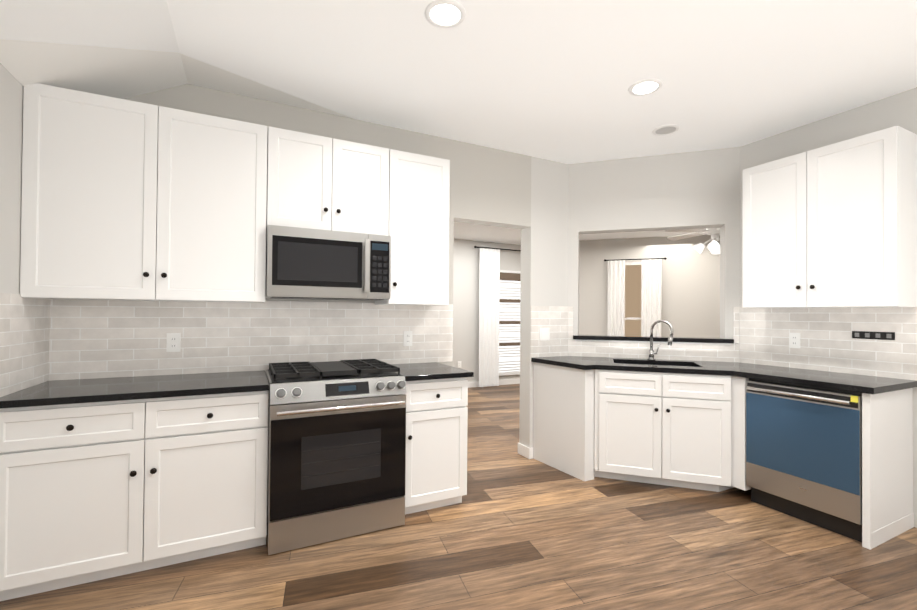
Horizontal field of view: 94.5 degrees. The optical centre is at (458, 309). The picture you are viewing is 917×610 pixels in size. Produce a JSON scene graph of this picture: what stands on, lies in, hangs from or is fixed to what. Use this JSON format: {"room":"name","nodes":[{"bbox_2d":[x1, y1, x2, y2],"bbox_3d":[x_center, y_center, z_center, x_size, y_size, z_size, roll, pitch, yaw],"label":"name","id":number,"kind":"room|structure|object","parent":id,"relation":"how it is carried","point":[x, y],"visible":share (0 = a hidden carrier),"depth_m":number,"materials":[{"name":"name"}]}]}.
{"room":"kitchen","nodes":[
{"label":"kitchen","id":0,"kind":"room"},
{"bbox_2d":[0,63,23,293],"bbox_3d":[-1.179,0.042,-0.047,0.154,2.510,5.350,1,-1,-26],"label":"wall","id":1,"kind":"structure","parent":0,"point":[11,114],"depth_m":1.99,"materials":[{"name":"grey paint"}]},
{"bbox_2d":[0,293,49,396],"bbox_3d":[-2.030,0.160,1.842,0.008,0.470,1.192,1,-1,-26],"label":"wall tile","id":2,"kind":"structure","parent":1,"relation":"attached to","point":[24,339],"depth_m":2.10,"materials":[{"name":"white tile"}]},
{"bbox_2d":[53,84,568,447],"bbox_3d":[-0.734,-0.091,3.253,3.890,2.850,0.160,1,-1,-26],"label":"wall","id":3,"kind":"structure","parent":0,"point":[527,195],"depth_m":3.67,"materials":[{"name":"grey paint"}]},
{"bbox_2d":[20,83,267,302],"bbox_3d":[-1.720,-0.586,2.462,1.095,1.067,0.381,1,-1,-26],"label":"upper cabinet","id":4,"kind":"object","parent":3,"relation":"attached to","point":[125,200],"visible":0.98,"depth_m":2.29,"materials":[{"name":"white wood"}]},
{"bbox_2d":[49,299,452,380],"bbox_3d":[-1.175,0.177,2.938,2.516,0.470,0.008,1,-1,-26],"label":"wall tile","id":5,"kind":"structure","parent":3,"relation":"attached to","point":[91,339],"depth_m":2.77,"materials":[{"name":"white tile"}]},
{"bbox_2d":[166,333,180,351],"bbox_3d":[-1.769,0.204,2.633,0.072,0.116,0.007,1,-1,-26],"label":"electrical outlet","id":6,"kind":"object","parent":5,"relation":"attached to","point":[173,342],"visible":1,"depth_m":2.63,"materials":[{"name":"white plastic"}]},
{"bbox_2d":[403,331,411,345],"bbox_3d":[-0.395,0.227,3.317,0.072,0.116,0.007,1,-1,-26],"label":"electrical outlet","id":7,"kind":"object","parent":5,"relation":"attached to","point":[407,338],"visible":1,"depth_m":3.31,"materials":[{"name":"white plastic"}]},
{"bbox_2d":[266,126,388,235],"bbox_3d":[-0.886,-0.804,2.878,0.760,0.609,0.381,1,-1,-26],"label":"upper cabinet","id":8,"kind":"object","parent":3,"relation":"attached to","point":[320,182],"visible":0.88,"depth_m":2.72,"materials":[{"name":"white wood"}]},
{"bbox_2d":[266,225,390,300],"bbox_3d":[-0.873,-0.284,2.839,0.756,0.428,0.457,1,-1,-26],"label":"microwave","id":9,"kind":"object","parent":8,"relation":"attached to","point":[310,264],"visible":1,"depth_m":2.66,"materials":[{"name":"silver metal"}]},
{"bbox_2d":[375,149,449,305],"bbox_3d":[-0.342,-0.568,3.148,0.457,1.067,0.381,1,-1,-26],"label":"upper cabinet","id":10,"kind":"object","parent":3,"relation":"attached to","point":[419,198],"visible":0.96,"depth_m":3.01,"materials":[{"name":"white wood"}]},
{"bbox_2d":[518,443,532,458],"bbox_3d":[0.197,1.296,3.708,0.982,0.100,0.184,1,-1,-26],"label":"baseboard","id":11,"kind":"structure","parent":3,"relation":"attached to","point":[525,451],"depth_m":3.88,"materials":[{"name":"white wood"}]},
{"bbox_2d":[530,306,567,357],"bbox_3d":[0.848,0.203,3.944,0.428,0.470,0.008,1,-1,-26],"label":"wall tiles","id":12,"kind":"structure","parent":3,"relation":"attached to","point":[554,319],"depth_m":3.94,"materials":[{"name":"white tile"}]},
{"bbox_2d":[539,328,548,340],"bbox_3d":[0.791,0.227,3.907,0.115,0.116,0.008,1,-1,-26],"label":"outlet","id":13,"kind":"object","parent":12,"relation":"attached to","point":[543,334],"visible":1,"depth_m":3.90,"materials":[{"name":"white plastic"}]},
{"bbox_2d":[0,384,916,609],"bbox_3d":[2.400,1.415,3.932,11.000,0.100,9.800,1,-1,-26],"label":"floor","id":14,"kind":"structure","parent":0,"point":[514,530],"depth_m":2.25,"materials":[{"name":"brown wood"}]},
{"bbox_2d":[0,391,268,600],"bbox_3d":[-1.668,0.879,2.334,1.107,0.876,0.635,1,-1,-26],"label":"base cabinet","id":15,"kind":"object","parent":14,"relation":"on","point":[92,491],"visible":0.96,"depth_m":2.05,"materials":[{"name":"white wood"}]},
{"bbox_2d":[0,370,268,408],"bbox_3d":[-1.665,0.422,2.341,1.108,0.037,0.632,1,-1,-26],"label":"countertop","id":16,"kind":"structure","parent":15,"relation":"on","point":[59,392],"depth_m":2.19,"materials":[{"name":"black stone"}]},
{"bbox_2d":[266,359,406,554],"bbox_3d":[-0.801,0.845,2.707,0.768,0.965,0.734,1,-1,-26],"label":"range","id":17,"kind":"object","parent":14,"relation":"on","point":[336,450],"visible":1,"depth_m":2.43,"materials":[{"name":"silver metal"}]},
{"bbox_2d":[405,377,467,514],"bbox_3d":[-0.272,0.897,3.029,0.460,0.876,0.635,1,-1,-26],"label":"base cabinet","id":18,"kind":"object","parent":14,"relation":"on","point":[436,439],"visible":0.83,"depth_m":2.78,"materials":[{"name":"white wood"}]},
{"bbox_2d":[391,362,473,380],"bbox_3d":[-0.257,0.440,3.041,0.489,0.037,0.632,1,-1,-26],"label":"countertop","id":19,"kind":"structure","parent":18,"relation":"on","point":[421,371],"depth_m":2.87,"materials":[{"name":"black stone"}]},
{"bbox_2d":[533,362,750,491],"bbox_3d":[1.589,0.916,3.487,1.960,0.876,0.683,0,-1,18],"label":"base cabinet","id":20,"kind":"object","parent":14,"relation":"on","point":[679,430],"visible":0.92,"depth_m":2.91,"materials":[{"name":"white wood"}]},
{"bbox_2d":[531,356,916,393],"bbox_3d":[1.758,0.458,3.240,1.421,0.037,2.072,1,-1,-26],"label":"countertop","id":21,"kind":"structure","parent":20,"relation":"on","point":[866,384],"depth_m":3.09,"materials":[{"name":"black stone"}]},
{"bbox_2d":[647,320,673,359],"bbox_3d":[1.763,0.266,3.706,0.198,0.357,0.117,0,-1,19],"label":"faucet","id":22,"kind":"object","parent":21,"relation":"on","point":[652,352],"visible":1,"depth_m":3.73,"materials":[{"name":"silver metal"}]},
{"bbox_2d":[746,378,861,541],"bbox_3d":[2.397,0.918,2.818,0.639,0.872,0.623,1,-1,-26],"label":"dishwasher","id":23,"kind":"object","parent":14,"relation":"on","point":[803,452],"visible":0.71,"depth_m":2.65,"materials":[{"name":"blue metal"}]},
{"bbox_2d":[862,388,913,549],"bbox_3d":[2.570,0.914,2.532,0.586,0.876,0.036,1,-1,-26],"label":"end panel","id":24,"kind":"object","parent":14,"relation":"on","point":[887,467],"visible":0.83,"depth_m":2.48,"materials":[{"name":"white wood"}]},
{"bbox_2d":[0,0,916,239],"bbox_3d":[2.627,-1.260,4.201,10.416,0.442,9.550,1,-1,-26],"label":"ceiling","id":25,"kind":"structure","parent":0,"point":[553,80],"depth_m":2.37,"materials":[{"name":"white paint"}]},
{"bbox_2d":[425,0,465,28],"bbox_3d":[-0.064,-1.420,2.042,0.200,0.007,0.200,1,-1,-26],"label":"recessed light","id":26,"kind":"object","parent":25,"relation":"in","point":[446,14],"visible":1,"depth_m":2.03,"materials":[{"name":"white"}]},
{"bbox_2d":[628,78,662,95],"bbox_3d":[1.181,-1.404,2.683,0.200,0.007,0.200,1,-1,-26],"label":"recessed light","id":27,"kind":"object","parent":25,"relation":"in","point":[645,87],"visible":1,"depth_m":2.68,"materials":[{"name":"white"}]},
{"bbox_2d":[652,124,679,135],"bbox_3d":[1.611,-1.394,3.300,0.200,0.007,0.200,1,-1,-26],"label":"recessed light","id":28,"kind":"object","parent":25,"relation":"in","point":[664,130],"visible":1,"depth_m":3.29,"materials":[{"name":"white plastic"}]},
{"bbox_2d":[665,228,719,253],"bbox_3d":[3.132,-1.032,5.268,1.256,0.668,1.206,1,-1,-26],"label":"ceiling fan","id":29,"kind":"object","parent":25,"relation":"hanging from","point":[714,245],"visible":0.56,"depth_m":5.20,"materials":[{"name":"white"}]},
{"bbox_2d":[453,239,520,381],"bbox_3d":[-0.434,0.001,7.306,5.100,2.750,0.150,1,-1,-26],"label":"wall","id":30,"kind":"structure","parent":0,"point":[466,259],"depth_m":7.53,"materials":[{"name":"grey paint"}]},
{"bbox_2d":[468,378,519,387],"bbox_3d":[-0.341,1.327,7.253,4.950,0.100,0.012,1,-1,-26],"label":"baseboard","id":31,"kind":"structure","parent":30,"relation":"attached to","point":[501,382],"depth_m":7.84,"materials":[{"name":"white wood"}]},
{"bbox_2d":[474,246,520,250],"bbox_3d":[1.085,-1.096,7.916,1.842,0.044,0.119,1,-1,-26],"label":"curtain rod","id":32,"kind":"object","parent":30,"relation":"attached to","point":[496,248],"visible":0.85,"depth_m":7.66,"materials":[{"name":"black metal"}]},
{"bbox_2d":[479,248,499,386],"bbox_3d":[0.550,0.141,7.560,0.410,2.450,0.070,1,-1,-26],"label":"curtain","id":33,"kind":"object","parent":32,"relation":"hanging from","point":[489,283],"visible":0.67,"depth_m":7.51,"materials":[{"name":"white fabric"}]},
{"bbox_2d":[499,270,520,375],"bbox_3d":[1.146,0.245,7.964,1.100,1.940,0.073,1,-1,-26],"label":"window","id":34,"kind":"structure","parent":30,"relation":"in","point":[509,333],"depth_m":7.87,"materials":[{"name":"white"}]},
{"bbox_2d":[454,222,579,244],"bbox_3d":[0.198,-1.318,5.678,4.450,0.125,3.338,1,-1,-26],"label":"ceiling","id":35,"kind":"structure","parent":0,"point":[465,231],"depth_m":6.93,"materials":[{"name":"white paint"}]},
{"bbox_2d":[579,235,719,337],"bbox_3d":[4.372,0.042,7.619,5.200,2.750,0.150,0,-1,19],"label":"wall","id":36,"kind":"structure","parent":0,"point":[690,305],"depth_m":7.72,"materials":[{"name":"grey paint"}]},
{"bbox_2d":[625,262,640,335],"bbox_3d":[3.250,0.166,7.892,0.780,2.110,0.038,0,-1,19],"label":"window","id":37,"kind":"structure","parent":36,"relation":"in","point":[632,298],"depth_m":7.90,"materials":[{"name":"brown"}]},
{"bbox_2d":[604,257,666,260],"bbox_3d":[3.260,-0.924,7.860,1.074,0.044,0.120,0,-1,19],"label":"curtain rod","id":38,"kind":"object","parent":36,"relation":"attached to","point":[665,258],"visible":1,"depth_m":7.81,"materials":[{"name":"black"}]},
{"bbox_2d":[608,260,624,335],"bbox_3d":[2.929,0.238,7.879,0.300,2.300,0.070,0,-1,19],"label":"curtain","id":39,"kind":"object","parent":38,"relation":"hanging from","point":[616,269],"depth_m":7.88,"materials":[{"name":"white fabric"}]},
{"bbox_2d":[641,259,661,335],"bbox_3d":[3.495,0.241,7.689,0.335,2.300,0.070,0,-1,19],"label":"curtain","id":40,"kind":"object","parent":38,"relation":"hanging from","point":[651,286],"depth_m":7.70,"materials":[{"name":"white fabric"}]},
{"bbox_2d":[568,147,739,361],"bbox_3d":[1.739,-0.066,3.899,1.547,2.850,0.160,0,-1,19],"label":"wall","id":41,"kind":"structure","parent":0,"point":[687,190],"depth_m":3.80,"materials":[{"name":"grey paint"}]},
{"bbox_2d":[568,306,572,338],"bbox_3d":[1.066,0.126,4.033,0.045,0.310,0.008,0,-1,18],"label":"wall tile","id":42,"kind":"structure","parent":41,"relation":"attached to","point":[570,322],"depth_m":4.03,"materials":[{"name":"white tile"}]},
{"bbox_2d":[568,339,738,361],"bbox_3d":[1.709,0.364,3.815,1.406,0.160,0.008,0,-1,18],"label":"wall tile","id":43,"kind":"structure","parent":41,"relation":"attached to","point":[704,352],"depth_m":3.79,"materials":[{"name":"white tile"}]},
{"bbox_2d":[573,335,733,344],"bbox_3d":[1.738,0.274,3.895,1.317,0.051,0.220,0,-1,19],"label":"sill","id":44,"kind":"structure","parent":41,"relation":"attached to","point":[664,339],"depth_m":3.80,"materials":[{"name":"black stone"}]},
{"bbox_2d":[733,307,738,342],"bbox_3d":[2.357,0.131,3.600,0.042,0.310,0.008,0,-1,18],"label":"wall tile","id":45,"kind":"structure","parent":41,"relation":"attached to","point":[736,324],"depth_m":3.60,"materials":[{"name":"white tile"}]},
{"bbox_2d":[739,87,916,527],"bbox_3d":[3.425,-0.074,1.687,0.160,2.850,4.350,1,-1,-26],"label":"wall","id":46,"kind":"structure","parent":0,"point":[899,109],"depth_m":3.00,"materials":[{"name":"grey paint"}]},
{"bbox_2d":[739,307,916,380],"bbox_3d":[2.736,0.207,2.876,0.008,0.470,1.596,1,-1,-26],"label":"wall tile","id":47,"kind":"structure","parent":46,"relation":"attached to","point":[828,343],"depth_m":3.01,"materials":[{"name":"white tile"}]},
{"bbox_2d":[789,333,799,347],"bbox_3d":[2.554,0.234,3.223,0.007,0.116,0.072,1,-1,-26],"label":"electrical outlet","id":48,"kind":"object","parent":47,"relation":"attached to","point":[794,340],"visible":1,"depth_m":3.22,"materials":[{"name":"white plastic"}]},
{"bbox_2d":[852,331,894,339],"bbox_3d":[2.755,0.172,2.821,0.007,0.050,0.215,1,-1,-26],"label":"outlet strip","id":49,"kind":"object","parent":47,"relation":"attached to","point":[873,335],"visible":1,"depth_m":2.82,"materials":[{"name":"black plastic"}]},
{"bbox_2d":[742,126,916,307],"bbox_3d":[2.509,-0.544,2.931,0.381,1.060,0.866,1,-1,-26],"label":"upper cabinet","id":50,"kind":"object","parent":46,"relation":"attached to","point":[834,225],"visible":1,"depth_m":2.74,"materials":[{"name":"white wood"}]}
]}

